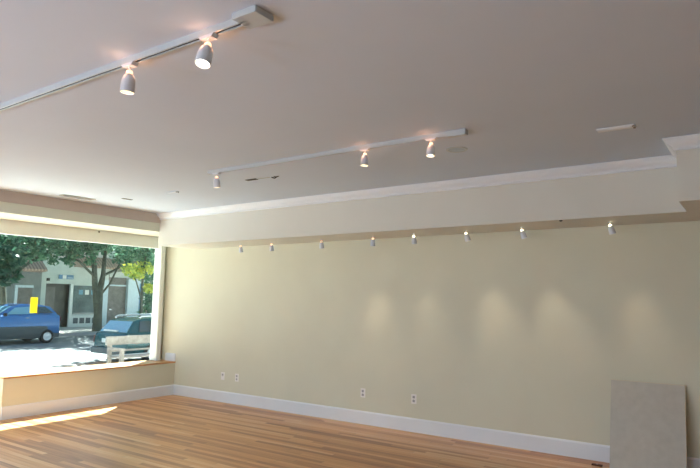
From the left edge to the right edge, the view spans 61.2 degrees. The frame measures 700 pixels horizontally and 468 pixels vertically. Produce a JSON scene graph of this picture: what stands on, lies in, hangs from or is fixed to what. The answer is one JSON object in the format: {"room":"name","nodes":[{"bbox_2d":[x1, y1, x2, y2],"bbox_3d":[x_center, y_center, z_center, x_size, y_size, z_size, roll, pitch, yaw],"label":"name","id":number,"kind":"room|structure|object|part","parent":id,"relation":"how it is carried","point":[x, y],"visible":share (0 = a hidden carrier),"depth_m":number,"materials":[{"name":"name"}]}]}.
{"room":"empty retail shop","nodes":[
{"label":"empty retail shop","id":0,"kind":"room"},
{"bbox_2d":[0,201,159,236],"bbox_3d":[-6.398,-0.697,5.279,0.705,0.285,12.158,-4,-8,35],"label":"wall","id":1,"kind":"structure","parent":0,"point":[8,211],"depth_m":8.43,"materials":[{"name":"beige paint"}]},
{"bbox_2d":[0,189,159,222],"bbox_3d":[-6.302,-0.819,4.795,0.016,0.148,11.455,-4,-8,35],"label":"fascia","id":2,"kind":"object","parent":1,"relation":"attached to","point":[5,196],"visible":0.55,"depth_m":8.28,"materials":[{"name":"paint"}]},
{"bbox_2d":[0,363,174,416],"bbox_3d":[-6.616,0.633,5.268,0.520,2.935,12.158,-4,-8,35],"label":"wall","id":3,"kind":"structure","parent":0,"point":[23,390],"depth_m":8.59,"materials":[{"name":"beige paint"}]},
{"bbox_2d":[0,219,165,361],"bbox_3d":[-4.527,1.157,8.464,0.180,2.670,4.458,-4,-8,35],"label":"window","id":4,"kind":"structure","parent":3,"relation":"in","point":[9,227],"depth_m":9.72,"materials":[{"name":"white paint"}]},
{"bbox_2d":[30,297,37,312],"bbox_3d":[-4.539,1.022,8.498,0.002,0.221,0.102,-4,-8,35],"label":"paper notice","id":5,"kind":"object","parent":4,"relation":"attached to","point":[34,300],"visible":1,"depth_m":8.50,"materials":[{"name":"yellow paper"}]},
{"bbox_2d":[0,384,173,419],"bbox_3d":[-3.737,2.464,8.784,0.016,0.167,2.742,-4,-8,35],"label":"baseboard","id":6,"kind":"structure","parent":3,"relation":"attached to","point":[37,408],"depth_m":8.57,"materials":[{"name":"white paint"}]},
{"bbox_2d":[0,360,175,378],"bbox_3d":[-3.923,2.030,8.971,0.484,0.024,2.768,-4,-8,35],"label":"window sill","id":7,"kind":"structure","parent":3,"relation":"on","point":[19,374],"depth_m":8.74,"materials":[{"name":"brown wood"}]},
{"bbox_2d":[0,395,609,467],"bbox_3d":[-1.602,1.836,1.669,12.720,0.120,12.258,-4,-8,35],"label":"floor","id":8,"kind":"structure","parent":0,"point":[170,431],"depth_m":6.60,"materials":[{"name":"brown wood"}]},
{"bbox_2d":[610,379,686,467],"bbox_3d":[2.885,1.879,5.746,0.664,0.841,0.233,-4,-8,35],"label":"leaning board","id":9,"kind":"object","parent":8,"relation":"on","point":[648,420],"visible":1,"depth_m":5.74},
{"bbox_2d":[0,0,699,212],"bbox_3d":[-1.558,-1.214,2.013,12.720,0.150,12.258,-4,-8,35],"label":"ceiling","id":10,"kind":"structure","parent":0,"point":[531,83],"depth_m":3.81,"materials":[{"name":"paint"}]},
{"bbox_2d":[59,194,95,200],"bbox_3d":[-3.663,-0.490,7.964,0.120,0.014,0.460,-4,-8,35],"label":"ceiling vent","id":11,"kind":"object","parent":10,"relation":"in","point":[64,195],"visible":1,"depth_m":7.93,"materials":[{"name":"metal"}]},
{"bbox_2d":[0,5,272,111],"bbox_3d":[-2.195,-0.908,3.987,4.382,0.034,0.125,-4,-8,35],"label":"ceiling track","id":12,"kind":"object","parent":10,"relation":"attached to","point":[251,17],"visible":1,"depth_m":3.16,"materials":[{"name":"white metal"}]},
{"bbox_2d":[120,61,138,94],"bbox_3d":[-1.236,-0.870,3.308,0.110,0.167,0.079,-4,-8,35],"label":"spotlight","id":13,"kind":"object","parent":12,"relation":"attached to","point":[127,86],"visible":1,"depth_m":3.29,"materials":[{"name":"white metal"}]},
{"bbox_3d":[-1.242,-0.841,3.308,0.080,0.110,0.079,-4,-8,35],"label":"lamp shade","id":14,"kind":"part","parent":13,"relation":"part of","materials":[{"name":"white metal"}]},
{"bbox_2d":[194,32,218,68],"bbox_3d":[-0.721,-0.904,2.920,0.110,0.171,0.096,-4,-8,35],"label":"spotlight","id":15,"kind":"object","parent":12,"relation":"attached to","point":[203,60],"visible":1,"depth_m":2.91,"materials":[{"name":"white metal"}]},
{"bbox_3d":[-0.718,-0.879,2.913,0.080,0.118,0.094,-4,-8,35],"label":"lamp shade","id":16,"kind":"part","parent":15,"relation":"part of","materials":[{"name":"white metal"}]},
{"bbox_2d":[207,128,467,174],"bbox_3d":[-0.293,-0.715,5.404,2.912,0.046,0.055,-4,-8,35],"label":"ceiling track","id":17,"kind":"object","parent":10,"relation":"attached to","point":[459,132],"visible":1,"depth_m":5.19,"materials":[{"name":"white metal"}]},
{"bbox_2d":[212,172,220,187],"bbox_3d":[-1.383,-0.556,6.161,0.101,0.155,0.076,-4,-8,35],"label":"spotlight","id":18,"kind":"object","parent":17,"relation":"attached to","point":[216,183],"visible":1,"depth_m":6.14,"materials":[{"name":"white metal"}]},
{"bbox_3d":[-1.384,-0.530,6.158,0.073,0.102,0.076,-4,-8,35],"label":"lamp shade","id":19,"kind":"part","parent":18,"relation":"part of","materials":[{"name":"white metal"}]},
{"bbox_2d":[360,148,370,166],"bbox_3d":[0.127,-0.658,5.097,0.097,0.147,0.071,-4,-8,35],"label":"spotlight","id":20,"kind":"object","parent":17,"relation":"attached to","point":[364,159],"visible":1,"depth_m":5.08,"materials":[{"name":"white metal"}]},
{"bbox_3d":[0.125,-0.633,5.095,0.070,0.096,0.071,-4,-8,35],"label":"lamp shade","id":21,"kind":"part","parent":20,"relation":"part of","materials":[{"name":"white metal"}]},
{"bbox_2d":[425,137,437,157],"bbox_3d":[0.644,-0.692,4.731,0.097,0.148,0.074,-4,-8,35],"label":"spotlight","id":22,"kind":"object","parent":17,"relation":"attached to","point":[430,152],"visible":1,"depth_m":4.71,"materials":[{"name":"white metal"}]},
{"bbox_3d":[0.644,-0.667,4.728,0.070,0.099,0.074,-4,-8,35],"label":"lamp shade","id":23,"kind":"part","parent":22,"relation":"part of","materials":[{"name":"white metal"}]},
{"bbox_2d":[156,155,676,219],"bbox_3d":[-0.048,-0.466,7.346,7.345,0.098,0.085,-4,-8,35],"label":"crown molding","id":24,"kind":"structure","parent":10,"relation":"attached to","point":[668,161],"depth_m":6.53,"materials":[{"name":"white paint"}]},
{"bbox_2d":[158,167,693,248],"bbox_3d":[0.166,-0.222,7.650,7.365,0.508,0.703,-4,-8,35],"label":"soffit","id":25,"kind":"structure","parent":10,"relation":"attached to","point":[645,196],"depth_m":6.57,"materials":[{"name":"beige paint"}]},
{"bbox_2d":[319,239,323,248],"bbox_3d":[-0.382,0.135,8.035,0.063,0.132,0.068,-4,-8,35],"label":"spotlight","id":26,"kind":"object","parent":25,"relation":"attached to","point":[321,245],"visible":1,"depth_m":8.01,"materials":[{"name":"white metal"}]},
{"bbox_2d":[370,236,374,245],"bbox_3d":[0.292,0.092,7.568,0.066,0.132,0.068,-4,-8,35],"label":"spotlight","id":27,"kind":"object","parent":25,"relation":"attached to","point":[372,243],"visible":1,"depth_m":7.54,"materials":[{"name":"white metal"}]},
{"bbox_2d":[412,233,416,243],"bbox_3d":[0.785,0.061,7.226,0.063,0.132,0.068,-4,-8,35],"label":"spotlight","id":28,"kind":"object","parent":25,"relation":"attached to","point":[414,241],"visible":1,"depth_m":7.20,"materials":[{"name":"white metal"}]},
{"bbox_3d":[0.785,0.081,7.224,0.063,0.091,0.068,-4,-8,35],"label":"lamp shade","id":29,"kind":"part","parent":28,"relation":"part of","materials":[{"name":"white metal"}]},
{"bbox_2d":[464,230,470,241],"bbox_3d":[1.357,0.025,6.830,0.073,0.133,0.068,-4,-8,35],"label":"spotlight","id":30,"kind":"object","parent":25,"relation":"attached to","point":[466,236],"visible":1,"depth_m":6.81,"materials":[{"name":"white metal"}]},
{"bbox_3d":[1.357,0.044,6.827,0.072,0.094,0.068,-4,-8,35],"label":"lamp shade","id":31,"kind":"part","parent":30,"relation":"part of","materials":[{"name":"white metal"}]},
{"bbox_2d":[520,227,526,238],"bbox_3d":[1.895,-0.010,6.457,0.074,0.133,0.068,-4,-8,35],"label":"spotlight","id":32,"kind":"object","parent":25,"relation":"attached to","point":[522,233],"visible":1,"depth_m":6.43,"materials":[{"name":"white metal"}]},
{"bbox_3d":[1.895,0.009,6.454,0.073,0.095,0.068,-4,-8,35],"label":"lamp shade","id":33,"kind":"part","parent":32,"relation":"part of","materials":[{"name":"white metal"}]},
{"bbox_2d":[608,222,615,234],"bbox_3d":[2.632,-0.057,5.946,0.071,0.133,0.068,-4,-8,35],"label":"spotlight","id":34,"kind":"object","parent":25,"relation":"attached to","point":[611,229],"visible":1,"depth_m":5.92,"materials":[{"name":"white metal"}]},
{"bbox_3d":[2.632,-0.037,5.944,0.071,0.094,0.068,-4,-8,35],"label":"lamp shade","id":35,"kind":"part","parent":34,"relation":"part of","materials":[{"name":"white metal"}]},
{"bbox_2d":[446,147,467,152],"bbox_3d":[0.937,-0.739,5.202,0.190,0.008,0.190,-4,-8,35],"label":"recessed light","id":36,"kind":"object","parent":10,"relation":"in","point":[451,149],"visible":1,"depth_m":5.19,"materials":[{"name":"white plastic"}]},
{"bbox_2d":[596,124,635,132],"bbox_3d":[2.020,-0.799,4.494,0.270,0.016,0.085,-4,-8,35],"label":"air vent","id":37,"kind":"object","parent":10,"relation":"in","point":[628,126],"visible":1,"depth_m":4.47,"materials":[{"name":"white metal"}]},
{"bbox_2d":[600,126,631,131],"bbox_3d":[2.016,-0.796,4.496,0.220,0.004,0.037,-4,-8,35],"label":"diffuser","id":38,"kind":"object","parent":37,"relation":"attached to","point":[616,127],"depth_m":4.48,"materials":[{"name":"white paint"}]},
{"bbox_2d":[663,140,676,159],"bbox_3d":[2.752,-0.688,5.025,0.085,0.098,0.715,-4,-8,35],"label":"crown molding","id":39,"kind":"structure","parent":10,"relation":"attached to","point":[670,148],"depth_m":4.93,"materials":[{"name":"white paint"}]},
{"bbox_2d":[662,134,699,150],"bbox_3d":[4.428,-0.837,3.484,4.605,0.098,0.085,-4,-8,35],"label":"crown molding","id":40,"kind":"structure","parent":10,"relation":"attached to","point":[687,142],"depth_m":4.70,"materials":[{"name":"white paint"}]},
{"bbox_2d":[676,148,699,220],"bbox_3d":[4.864,-0.565,4.014,4.520,0.508,1.333,-4,-8,35],"label":"soffit","id":41,"kind":"structure","parent":10,"relation":"attached to","point":[688,161],"depth_m":4.72,"materials":[{"name":"beige paint"}]},
{"bbox_2d":[161,221,699,457],"bbox_3d":[1.945,0.925,6.768,12.840,2.935,0.120,-4,-8,35],"label":"wall","id":42,"kind":"structure","parent":0,"point":[504,331],"depth_m":7.13,"materials":[{"name":"beige paint"}]},
{"bbox_2d":[165,353,175,360],"bbox_3d":[-3.052,2.086,10.042,0.250,0.130,0.016,-4,-8,35],"label":"sill","id":43,"kind":"structure","parent":42,"relation":"attached to","point":[168,356],"depth_m":10.03,"materials":[{"name":"white paint"}]},
{"bbox_2d":[235,374,238,381],"bbox_3d":[-1.744,2.213,9.114,0.072,0.116,0.010,-4,-8,35],"label":"wall outlet","id":44,"kind":"object","parent":42,"relation":"attached to","point":[236,375],"visible":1,"depth_m":9.11,"materials":[{"name":"white plastic"}]},
{"bbox_2d":[361,388,364,397],"bbox_3d":[0.169,2.091,7.789,0.072,0.116,0.010,-4,-8,35],"label":"wall outlet","id":45,"kind":"object","parent":42,"relation":"attached to","point":[362,389],"visible":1,"depth_m":7.79,"materials":[{"name":"white plastic"}]},
{"bbox_2d":[411,394,415,403],"bbox_3d":[0.793,2.051,7.357,0.072,0.116,0.010,-4,-8,35],"label":"wall outlet","id":46,"kind":"object","parent":42,"relation":"attached to","point":[413,396],"visible":1,"depth_m":7.36,"materials":[{"name":"white plastic"}]},
{"bbox_2d":[173,384,699,467],"bbox_3d":[2.051,2.283,6.443,12.200,0.167,0.016,-4,-8,35],"label":"baseboard","id":47,"kind":"structure","parent":42,"relation":"attached to","point":[570,448],"depth_m":7.24,"materials":[{"name":"white paint"}]},
{"label":"outside","id":48,"kind":"structure","parent":0,"visible":0},
{"bbox_2d":[59,326,103,332],"bbox_3d":[-17.416,5.561,32.993,6.300,0.350,85.000,-4,-8,35],"label":"sidewalk","id":49,"kind":"structure","parent":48,"point":[62,329],"depth_m":34.49,"materials":[{"name":"concrete"}]},
{"bbox_2d":[6,243,47,304],"bbox_3d":[-26.555,1.136,31.287,8.700,7.800,16.900,-4,-8,35],"label":"building","id":50,"kind":"structure","parent":49,"relation":"on","point":[28,287],"depth_m":35.17,"materials":[{"name":"paint"}]},
{"bbox_3d":[-19.573,4.249,34.573,0.100,2.550,0.150,-4,-8,35],"label":"door frame","id":51,"kind":"part","parent":50,"relation":"part of","materials":[{"name":"white paint"}]},
{"bbox_3d":[-19.297,4.374,34.977,0.080,2.400,0.850,-4,-8,35],"label":"door","id":52,"kind":"part","parent":50,"relation":"part of","materials":[{"name":"wood"}]},
{"bbox_3d":[-19.256,3.109,35.135,0.100,0.150,0.900,-4,-8,35],"label":"door frame","id":53,"kind":"part","parent":50,"relation":"part of","materials":[{"name":"white paint"}]},
{"bbox_2d":[0,235,84,304],"bbox_3d":[-15.588,0.640,29.661,8.228,8.744,7.788,-1,-7,15],"label":"street tree","id":54,"kind":"object","parent":49,"relation":"on","point":[37,241],"visible":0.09,"depth_m":30.34,"materials":[{"name":"green plant"}]},
{"bbox_2d":[40,249,115,326],"bbox_3d":[-20.405,2.205,39.978,8.800,7.800,4.500,-4,-8,35],"label":"building","id":55,"kind":"structure","parent":49,"relation":"on","point":[68,291],"depth_m":37.65,"materials":[{"name":"grey paint"}]},
{"bbox_3d":[-18.699,4.519,36.627,0.070,2.500,0.750,-4,-8,35],"label":"door","id":56,"kind":"part","parent":55,"relation":"part of","materials":[{"name":"wood"}]},
{"bbox_3d":[-18.588,4.460,36.986,0.150,2.700,1.550,-4,-8,35],"label":"doorway","id":57,"kind":"part","parent":55,"relation":"part of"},
{"bbox_3d":[-17.688,4.521,37.410,0.140,2.700,0.180,-4,-8,35],"label":"post","id":58,"kind":"part","parent":55,"relation":"part of","materials":[{"name":"white paint"}]},
{"bbox_3d":[-17.207,5.613,38.196,0.320,0.720,1.870,-4,-8,35],"label":"panel","id":59,"kind":"part","parent":55,"relation":"part of","materials":[{"name":"white paint"}]},
{"bbox_3d":[-17.084,4.264,38.270,0.020,1.820,1.720,-4,-8,35],"label":"pane","id":60,"kind":"part","parent":55,"relation":"part of","materials":[{"name":"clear glass"}]},
{"bbox_2d":[23,236,154,330],"bbox_3d":[-12.752,1.266,34.615,8.681,8.691,10.582,1,-6,-3],"label":"street tree","id":61,"kind":"object","parent":49,"relation":"on","point":[89,248],"visible":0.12,"depth_m":33.22,"materials":[{"name":"green plant"}]},
{"bbox_2d":[106,251,153,323],"bbox_3d":[-14.368,3.264,48.596,8.800,7.800,16.550,-4,-8,35],"label":"building","id":62,"kind":"structure","parent":49,"relation":"on","point":[123,294],"depth_m":40.64,"materials":[{"name":"grey paint"}]},
{"bbox_3d":[-15.961,4.593,40.283,0.100,3.250,1.450,-4,-8,35],"label":"door","id":63,"kind":"part","parent":62,"relation":"part of","materials":[{"name":"wood"}]},
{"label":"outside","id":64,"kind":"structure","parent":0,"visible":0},
{"bbox_3d":[0.389,4.425,20.659,5.880,0.350,85.000,-4,-8,35],"label":"sidewalk","id":65,"kind":"object","parent":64,"visible":0},
{"bbox_2d":[105,335,150,363],"bbox_3d":[-5.263,3.131,15.573,0.640,0.920,2.240,-4,-8,35],"label":"bench","id":66,"kind":"object","parent":65,"relation":"on","point":[131,339],"visible":0.42,"depth_m":15.07,"materials":[{"name":"beige stone"}]},
{"bbox_3d":[-6.060,3.127,14.880,0.090,0.750,0.090,-4,-8,35],"label":"leg","id":67,"kind":"part","parent":66,"relation":"part of","materials":[{"name":"beige stone"}]},
{"bbox_3d":[-5.834,2.864,14.755,0.620,0.050,0.100,-4,-8,35],"label":"armrest","id":68,"kind":"part","parent":66,"relation":"part of","materials":[{"name":"white wood"}]},
{"bbox_3d":[-5.634,3.164,14.578,0.090,0.620,0.090,-4,-8,35],"label":"leg","id":69,"kind":"part","parent":66,"relation":"part of","materials":[{"name":"white wood"}]},
{"bbox_3d":[-5.479,2.797,15.766,0.100,0.220,2.240,-4,-8,35],"label":"rail","id":70,"kind":"part","parent":66,"relation":"part of","materials":[{"name":"beige stone"}]},
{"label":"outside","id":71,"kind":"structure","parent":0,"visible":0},
{"bbox_2d":[0,335,142,372],"bbox_3d":[-8.428,5.062,26.758,15.200,0.200,85.000,-4,-8,35],"label":"street","id":72,"kind":"structure","parent":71,"point":[16,355],"depth_m":20.91,"materials":[{"name":"grey asphalt"}]},
{"bbox_2d":[0,234,30,286],"bbox_3d":[-17.026,1.508,26.545,4.049,6.593,4.771,-4,-8,35],"label":"street tree","id":73,"kind":"object","parent":72,"relation":"on","point":[10,265],"visible":0.94,"depth_m":27.27,"materials":[{"name":"green plant"}]},
{"bbox_2d":[0,303,60,342],"bbox_3d":[-14.914,3.874,25.594,2.140,1.715,4.080,-4,-8,35],"label":"car","id":74,"kind":"object","parent":72,"relation":"on","point":[16,320],"visible":0.98,"depth_m":25.61,"materials":[{"name":"paint"}]},
{"bbox_2d":[59,332,96,336],"bbox_3d":[-14.748,5.386,31.145,0.200,0.360,85.000,-4,-8,35],"label":"kerb","id":75,"kind":"object","parent":72,"relation":"on","point":[77,333],"visible":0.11,"depth_m":31.44,"materials":[{"name":"concrete"}]},
{"bbox_2d":[91,313,151,360],"bbox_3d":[-6.284,3.524,20.499,2.180,1.515,4.760,-4,-8,35],"label":"estate car","id":76,"kind":"object","parent":72,"relation":"on","point":[122,326],"visible":0.3,"depth_m":18.77,"materials":[{"name":"paint"}]},
{"bbox_3d":[-7.157,2.817,20.395,0.059,0.159,2.063,-4,-8,35],"label":"roof rail","id":77,"kind":"part","parent":76,"relation":"part of","materials":[{"name":"silver metal"}]},
{"bbox_2d":[112,245,154,316],"bbox_3d":[-10.022,2.367,27.969,1.744,5.386,2.463,-4,-8,35],"label":"street tree","id":78,"kind":"object","parent":72,"relation":"on","point":[139,271],"visible":0.7,"depth_m":27.84,"materials":[{"name":"green plant"}]}
]}

